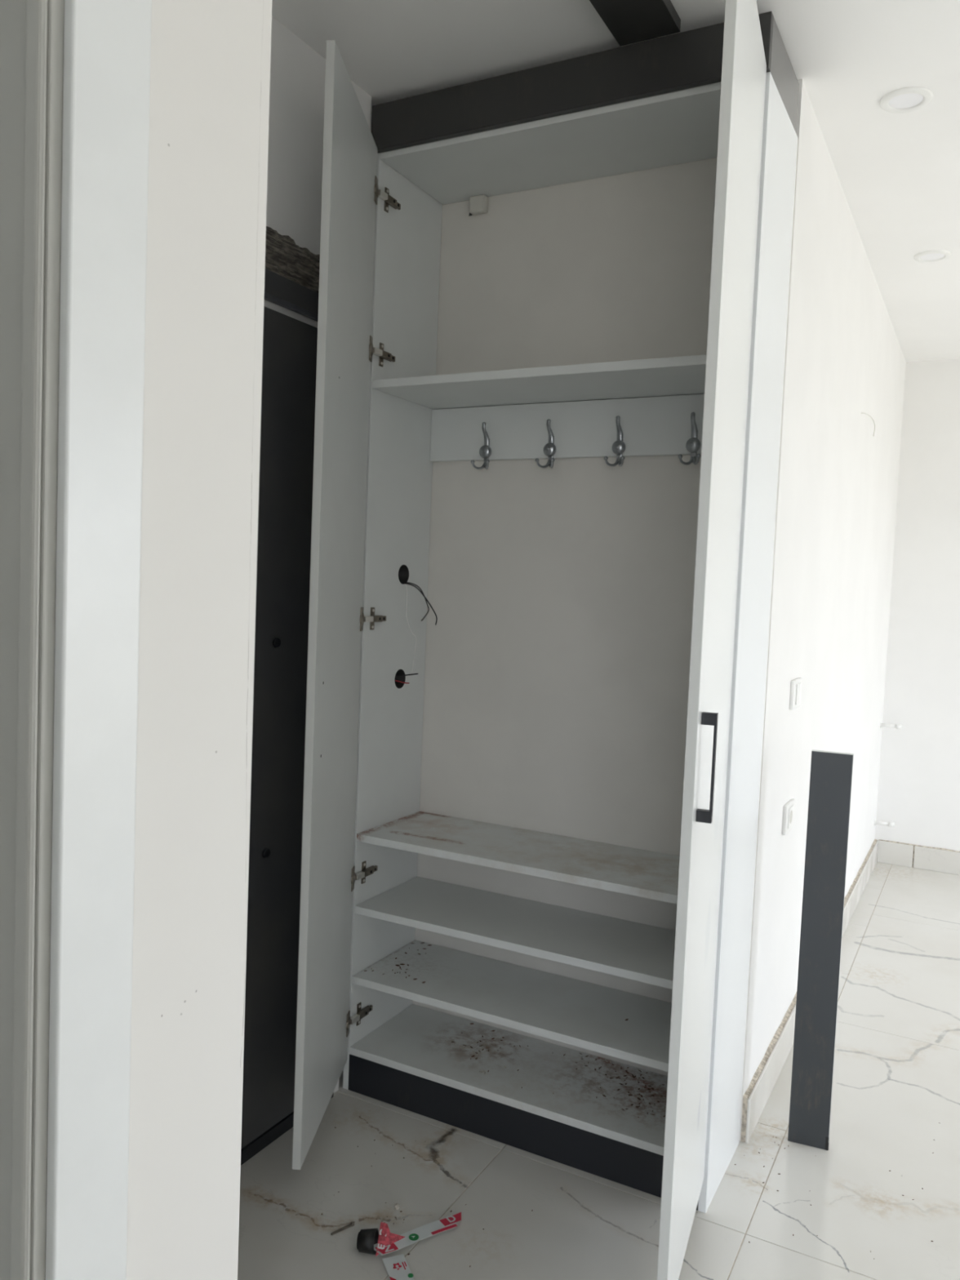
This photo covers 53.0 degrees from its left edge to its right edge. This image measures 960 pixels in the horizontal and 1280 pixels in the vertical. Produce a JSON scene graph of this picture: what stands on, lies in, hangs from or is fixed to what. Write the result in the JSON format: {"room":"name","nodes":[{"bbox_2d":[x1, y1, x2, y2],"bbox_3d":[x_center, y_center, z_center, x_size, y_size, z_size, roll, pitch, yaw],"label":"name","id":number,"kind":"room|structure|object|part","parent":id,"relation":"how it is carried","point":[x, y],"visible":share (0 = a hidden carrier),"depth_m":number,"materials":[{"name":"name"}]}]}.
{"room":"entrance hallway","nodes":[
{"label":"entrance hallway","id":0,"kind":"room"},
{"bbox_2d":[125,0,272,1279],"bbox_3d":[-1.590,0.047,-0.584,0.706,2.600,4.301,4,4,28],"label":"wall","id":1,"kind":"structure","parent":0,"point":[210,60],"depth_m":1.06,"materials":[{"name":"paint"}]},
{"bbox_2d":[0,0,151,1279],"bbox_3d":[-0.374,0.254,0.414,0.895,2.170,1.033,4,4,28],"label":"door frame","id":2,"kind":"structure","parent":1,"relation":"in","point":[75,74],"depth_m":0.91,"materials":[{"name":"paint"}]},
{"bbox_3d":[-0.380,0.222,0.950,0.014,2.170,0.091,4,4,28],"label":"architrave","id":3,"kind":"part","parent":2,"relation":"part of","materials":[{"name":"white wood"}]},
{"bbox_2d":[263,15,412,1093],"bbox_3d":[-0.607,-0.075,2.181,0.186,2.600,1.610,4,4,28],"label":"wall","id":4,"kind":"structure","parent":0,"point":[297,71],"depth_m":2.21,"materials":[{"name":"paint"}]},
{"bbox_2d":[240,268,333,1165],"bbox_3d":[-0.616,0.209,2.009,0.020,2.052,1.160,4,4,28],"label":"door","id":5,"kind":"structure","parent":4,"relation":"in","point":[289,363],"depth_m":2.27,"materials":[{"name":"black metal"}]},
{"bbox_3d":[-0.617,0.191,2.009,0.016,2.016,1.160,4,4,28],"label":"frame","id":6,"kind":"part","parent":5,"relation":"part of","materials":[{"name":"black metal"}]},
{"bbox_2d":[394,669,405,688],"bbox_3d":[-0.255,0.107,2.715,0.073,0.054,0.054,4,4,28],"label":"wall box","id":7,"kind":"object","parent":4,"relation":"attached to","point":[400,672],"visible":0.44,"depth_m":2.72,"materials":[{"name":"black plastic"}]},
{"bbox_2d":[395,673,417,675],"bbox_3d":[-0.221,0.097,2.714,0.093,0.011,0.011,3,3,6],"label":"wire","id":8,"kind":"object","parent":7,"relation":"attached to","point":[411,673],"visible":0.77,"depth_m":2.71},
{"bbox_2d":[398,564,408,584],"bbox_3d":[-0.244,-0.185,2.697,0.073,0.054,0.054,4,4,28],"label":"wall box","id":9,"kind":"object","parent":4,"relation":"attached to","point":[403,572],"visible":0.38,"depth_m":2.70,"materials":[{"name":"black plastic"}]},
{"bbox_2d":[404,584,416,671],"bbox_3d":[-0.207,-0.035,2.712,0.075,0.250,0.026,0,4,-30],"label":"wire","id":10,"kind":"object","parent":9,"relation":"hanging from","point":[405,584],"visible":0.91,"depth_m":2.71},
{"bbox_2d":[401,582,429,621],"bbox_3d":[-0.203,-0.111,2.701,0.122,0.115,0.022,2,3,1],"label":"wire","id":11,"kind":"object","parent":9,"relation":"attached to","point":[402,582],"visible":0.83,"depth_m":2.70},
{"bbox_2d":[402,582,437,625],"bbox_3d":[-0.192,-0.104,2.696,0.149,0.121,0.028,2,3,-2],"label":"wire","id":12,"kind":"object","parent":9,"relation":"attached to","point":[402,583],"visible":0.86,"depth_m":2.69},
{"bbox_2d":[237,862,959,1279],"bbox_3d":[1.261,1.453,0.338,5.400,0.080,9.734,4,4,28],"label":"floor","id":13,"kind":"structure","parent":0,"point":[896,1075],"depth_m":2.22,"materials":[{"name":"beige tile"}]},
{"bbox_2d":[330,1221,354,1235],"bbox_3d":[-0.291,1.245,2.038,0.055,0.009,0.009,0,4,-38],"label":"screw","id":14,"kind":"object","parent":13,"relation":"on","point":[352,1224],"visible":1,"depth_m":2.04,"materials":[{"name":"silver metal"}]},
{"bbox_2d":[356,1228,378,1254],"bbox_3d":[-0.231,1.232,1.976,0.040,0.046,0.046,3,3,6],"label":"cap","id":15,"kind":"object","parent":13,"relation":"on","point":[366,1238],"visible":0.96,"depth_m":1.96,"materials":[{"name":"black plastic"}]},
{"bbox_2d":[394,1203,399,1209],"bbox_3d":[-0.182,1.245,2.117,0.013,0.012,0.012,4,4,28],"label":"pebble","id":16,"kind":"object","parent":13,"relation":"on","point":[397,1206],"visible":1,"depth_m":2.11,"materials":[{"name":"white stone"}]},
{"bbox_2d":[373,1212,461,1279],"bbox_3d":[-0.144,1.239,1.939,0.169,0.040,0.344,3,3,8],"label":"strip","id":17,"kind":"object","parent":13,"relation":"on","point":[397,1267],"visible":1,"depth_m":1.99,"materials":[{"name":"white paper"}]},
{"bbox_2d":[292,0,799,1279],"bbox_3d":[0.110,-0.034,2.204,1.070,2.574,0.826,4,4,28],"label":"wardrobe","id":18,"kind":"object","parent":13,"relation":"on","point":[561,801],"visible":1,"depth_m":2.46,"materials":[{"name":"white laminate"}]},
{"bbox_3d":[-0.334,-0.047,2.267,0.019,2.376,0.488,3,3,4],"label":"door","id":19,"kind":"part","parent":18,"relation":"part of","materials":[{"name":"white laminate"}]},
{"bbox_2d":[346,1010,350,1037],"bbox_3d":[-0.351,1.020,2.561,0.008,0.062,0.033,3,3,4],"label":"hinge","id":20,"kind":"object","parent":18,"relation":"on","point":[348,1012],"depth_m":2.55,"materials":[{"name":"silver metal"}]},
{"bbox_2d":[351,866,355,891],"bbox_3d":[-0.335,0.629,2.538,0.008,0.062,0.033,3,3,4],"label":"hinge","id":21,"kind":"object","parent":18,"relation":"on","point":[353,868],"depth_m":2.53,"materials":[{"name":"silver metal"}]},
{"bbox_2d":[360,607,364,631],"bbox_3d":[-0.307,-0.054,2.498,0.008,0.062,0.033,3,3,4],"label":"hinge","id":22,"kind":"object","parent":18,"relation":"on","point":[362,609],"depth_m":2.49,"materials":[{"name":"silver metal"}]},
{"bbox_3d":[-0.314,1.017,2.633,0.011,0.017,0.068,4,4,28],"label":"hinge arm","id":23,"kind":"part","parent":18,"relation":"part of","materials":[{"name":"silver metal"}]},
{"bbox_3d":[-0.298,0.626,2.610,0.011,0.017,0.068,4,4,28],"label":"hinge arm","id":24,"kind":"part","parent":18,"relation":"part of","materials":[{"name":"silver metal"}]},
{"bbox_2d":[368,335,373,362],"bbox_3d":[-0.279,-0.743,2.458,0.008,0.062,0.033,3,3,4],"label":"hinge","id":25,"kind":"object","parent":18,"relation":"on","point":[371,337],"depth_m":2.45,"materials":[{"name":"silver metal"}]},
{"bbox_2d":[373,175,378,204],"bbox_3d":[-0.263,-1.137,2.435,0.008,0.062,0.033,3,3,4],"label":"hinge","id":26,"kind":"object","parent":18,"relation":"on","point":[375,177],"depth_m":2.43,"materials":[{"name":"silver metal"}]},
{"bbox_3d":[-0.270,-0.057,2.570,0.011,0.017,0.068,4,4,28],"label":"hinge arm","id":27,"kind":"part","parent":18,"relation":"part of","materials":[{"name":"silver metal"}]},
{"bbox_3d":[-0.242,-0.745,2.529,0.011,0.017,0.068,4,4,28],"label":"hinge arm","id":28,"kind":"part","parent":18,"relation":"part of","materials":[{"name":"silver metal"}]},
{"bbox_3d":[-0.239,-0.019,2.672,0.018,2.462,0.318,4,4,28],"label":"panel","id":29,"kind":"part","parent":18,"relation":"part of","materials":[{"name":"white laminate"}]},
{"bbox_3d":[-0.226,-1.139,2.506,0.011,0.017,0.068,4,4,28],"label":"hinge arm","id":30,"kind":"part","parent":18,"relation":"part of","materials":[{"name":"silver metal"}]},
{"bbox_2d":[471,422,491,469],"bbox_3d":[0.010,-0.535,2.654,0.056,0.129,0.046,4,4,28],"label":"coat hook","id":31,"kind":"object","parent":18,"relation":"attached to","point":[485,451],"visible":1,"depth_m":2.66,"materials":[{"name":"silver metal"}]},
{"bbox_2d":[364,942,628,1020],"bbox_3d":[0.122,0.921,2.534,0.851,0.002,0.268,4,4,28],"label":"dirt","id":32,"kind":"object","parent":18,"relation":"on","point":[411,943],"visible":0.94,"depth_m":2.66,"materials":[{"name":"brown soil"}]},
{"bbox_3d":[0.144,1.131,2.509,0.956,0.020,0.318,4,4,28],"label":"panel","id":33,"kind":"part","parent":18,"relation":"part of","materials":[{"name":"white laminate"}]},
{"bbox_2d":[351,939,671,1071],"bbox_3d":[0.152,0.936,2.497,0.954,0.020,0.317,4,4,28],"label":"shoe shelf","id":34,"kind":"object","parent":18,"relation":"attached to","point":[584,1011],"depth_m":2.50,"materials":[{"name":"white laminate"}]},
{"bbox_2d":[354,876,675,989],"bbox_3d":[0.160,0.745,2.486,0.954,0.020,0.317,4,4,28],"label":"shoe shelf","id":35,"kind":"object","parent":18,"relation":"attached to","point":[611,942],"depth_m":2.49,"materials":[{"name":"white laminate"}]},
{"bbox_2d":[356,811,679,903],"bbox_3d":[0.168,0.550,2.475,0.956,0.020,0.318,4,4,28],"label":"shelf","id":36,"kind":"object","parent":18,"relation":"attached to","point":[645,870],"depth_m":2.48,"materials":[{"name":"white laminate"}]},
{"bbox_2d":[372,354,706,408],"bbox_3d":[0.217,-0.636,2.405,0.955,0.021,0.318,4,4,28],"label":"shelf","id":37,"kind":"object","parent":18,"relation":"attached to","point":[673,379],"depth_m":2.40,"materials":[{"name":"white laminate"}]},
{"bbox_2d":[534,418,555,468],"bbox_3d":[0.182,-0.522,2.563,0.056,0.129,0.046,4,4,28],"label":"coat hook","id":38,"kind":"object","parent":18,"relation":"attached to","point":[549,449],"visible":1,"depth_m":2.56,"materials":[{"name":"silver metal"}]},
{"bbox_3d":[0.240,-1.209,2.372,0.954,0.015,0.318,4,4,28],"label":"panel","id":39,"kind":"part","parent":18,"relation":"part of","materials":[{"name":"white laminate"}]},
{"bbox_2d":[451,1022,666,1117],"bbox_3d":[0.225,1.123,2.492,0.696,0.002,0.250,4,4,28],"label":"dirt","id":40,"kind":"object","parent":18,"relation":"on","point":[627,1072],"visible":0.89,"depth_m":2.49,"materials":[{"name":"brown soil"}]},
{"bbox_3d":[0.284,-0.556,2.542,0.954,0.146,0.018,4,4,28],"label":"coat rail","id":41,"kind":"part","parent":18,"relation":"part of","materials":[{"name":"white laminate"}]},
{"bbox_2d":[479,1059,661,1088],"bbox_3d":[0.234,1.122,2.521,0.465,0.002,0.126,3,3,5],"label":"crumbs","id":42,"kind":"object","parent":18,"relation":"on","point":[604,1060],"visible":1,"depth_m":2.49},
{"bbox_3d":[0.268,-0.023,2.585,0.992,2.400,0.005,4,4,28],"label":"panel","id":43,"kind":"part","parent":18,"relation":"part of","materials":[{"name":"white laminate"}]},
{"bbox_2d":[603,415,625,466],"bbox_3d":[0.353,-0.510,2.472,0.056,0.129,0.046,4,4,28],"label":"coat hook","id":44,"kind":"object","parent":18,"relation":"attached to","point":[618,447],"visible":1,"depth_m":2.47,"materials":[{"name":"silver metal"}]},
{"bbox_2d":[678,412,700,465],"bbox_3d":[0.525,-0.498,2.380,0.056,0.129,0.046,4,4,28],"label":"coat hook","id":45,"kind":"object","parent":18,"relation":"attached to","point":[693,444],"visible":1,"depth_m":2.38,"materials":[{"name":"silver metal"}]},
{"bbox_3d":[0.390,0.219,1.652,0.026,0.189,0.014,4,4,21],"label":"handle","id":46,"kind":"part","parent":18,"relation":"part of","materials":[{"name":"black metal"}]},
{"bbox_3d":[0.447,0.011,1.832,0.019,2.376,0.488,4,4,21],"label":"door","id":47,"kind":"part","parent":18,"relation":"part of","materials":[{"name":"white laminate"}]},
{"bbox_3d":[0.619,0.042,2.215,0.018,2.462,0.318,4,4,28],"label":"panel","id":48,"kind":"part","parent":18,"relation":"part of","materials":[{"name":"white laminate"}]},
{"bbox_2d":[290,1122,939,1266],"bbox_3d":[0.404,1.272,2.113,1.700,0.002,0.742,2,3,-5],"label":"floor grit","id":49,"kind":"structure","parent":13,"relation":"on","point":[939,1122],"depth_m":2.19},
{"bbox_2d":[787,749,853,1150],"bbox_3d":[0.848,0.774,2.402,0.097,0.998,0.017,4,4,21],"label":"board","id":50,"kind":"object","parent":13,"relation":"on","point":[831,772],"visible":1,"depth_m":2.39,"materials":[{"name":"laminate"}]},
{"bbox_2d":[271,0,959,362],"bbox_3d":[1.402,-1.236,0.293,5.450,0.100,9.350,4,4,28],"label":"ceiling","id":51,"kind":"structure","parent":0,"point":[899,174],"depth_m":2.25,"materials":[{"name":"paint"}]},
{"bbox_2d":[589,0,680,45],"bbox_3d":[0.115,-1.303,1.620,0.136,0.026,1.081,4,4,28],"label":"batten","id":52,"kind":"object","parent":51,"relation":"attached to","point":[629,21],"visible":1,"depth_m":2.02,"materials":[{"name":"laminate"}]},
{"bbox_2d":[880,86,933,113],"bbox_3d":[1.041,-1.318,2.353,0.120,0.007,0.120,4,4,28],"label":"recessed light","id":53,"kind":"object","parent":51,"relation":"in","point":[905,100],"visible":1,"depth_m":2.35,"materials":[{"name":"white plastic"}]},
{"bbox_2d":[888,93,923,108],"bbox_3d":[1.041,-1.319,2.353,0.077,0.002,0.077,4,4,28],"label":"diffuser","id":54,"kind":"object","parent":53,"relation":"attached to","point":[896,100],"depth_m":2.35,"materials":[{"name":"white plastic"}]},
{"bbox_2d":[914,249,951,262],"bbox_3d":[1.601,-1.356,3.407,0.120,0.007,0.120,4,4,28],"label":"recessed light","id":55,"kind":"object","parent":51,"relation":"in","point":[933,255],"visible":1,"depth_m":3.40,"materials":[{"name":"white plastic"}]},
{"bbox_2d":[920,253,944,260],"bbox_3d":[1.601,-1.358,3.407,0.077,0.002,0.077,4,4,28],"label":"diffuser","id":56,"kind":"object","parent":55,"relation":"attached to","point":[924,256],"depth_m":3.41,"materials":[{"name":"white plastic"}]},
{"bbox_2d":[739,79,813,1141],"bbox_3d":[0.285,-0.067,2.668,1.047,2.600,0.152,4,4,28],"label":"wall","id":57,"kind":"structure","parent":0,"point":[805,108],"depth_m":2.41,"materials":[{"name":"paint"}]},
{"bbox_2d":[740,108,906,1143],"bbox_3d":[1.377,-0.087,3.767,0.194,2.600,3.124,4,4,28],"label":"wall","id":58,"kind":"structure","parent":0,"point":[845,477],"depth_m":3.04,"materials":[{"name":"paint"}]},
{"bbox_2d":[782,798,795,835],"bbox_3d":[0.871,0.498,2.716,0.012,0.082,0.120,4,4,28],"label":"wall plate","id":59,"kind":"object","parent":58,"relation":"attached to","point":[788,808],"visible":1,"depth_m":2.69,"materials":[{"name":"white plastic"}]},
{"bbox_2d":[787,804,793,829],"bbox_3d":[0.876,0.499,2.714,0.002,0.058,0.056,4,4,28],"label":"socket","id":60,"kind":"object","parent":59,"relation":"attached to","point":[790,807],"depth_m":2.70,"materials":[{"name":"white plastic"}]},
{"bbox_2d":[789,677,802,710],"bbox_3d":[0.886,0.150,2.696,0.014,0.082,0.120,4,4,28],"label":"wall plate","id":61,"kind":"object","parent":58,"relation":"attached to","point":[796,684],"visible":1,"depth_m":2.67,"materials":[{"name":"white plastic"}]},
{"bbox_2d":[861,412,875,436],"bbox_3d":[1.444,-0.803,3.586,0.109,0.076,0.008,0,4,-38],"label":"wire","id":62,"kind":"object","parent":58,"relation":"attached to","point":[861,412],"visible":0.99,"depth_m":3.60,"materials":[{"name":"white plastic"}]},
{"bbox_2d":[874,819,894,827],"bbox_3d":[2.095,0.952,4.989,0.095,0.032,0.032,4,4,28],"label":"pipe stub","id":63,"kind":"object","parent":58,"relation":"attached to","point":[890,824],"visible":1,"depth_m":4.98,"materials":[{"name":"white plastic"}]},
{"bbox_2d":[880,721,902,728],"bbox_3d":[2.108,0.440,4.940,0.100,0.032,0.032,4,4,28],"label":"pipe stub","id":64,"kind":"object","parent":58,"relation":"attached to","point":[886,725],"visible":1,"depth_m":4.93,"materials":[{"name":"white plastic"}]},
{"bbox_2d":[875,358,959,851],"bbox_3d":[3.987,-0.001,4.118,4.125,2.600,0.150,4,4,28],"label":"wall","id":65,"kind":"structure","parent":0,"point":[918,792],"depth_m":4.94,"materials":[{"name":"paint"}]},
{"bbox_2d":[876,839,959,875],"bbox_3d":[3.817,1.232,4.159,3.906,0.123,0.018,4,4,28],"label":"baseboard","id":66,"kind":"structure","parent":65,"relation":"attached to","point":[891,852],"depth_m":4.97,"materials":[{"name":"stone"}]}
]}

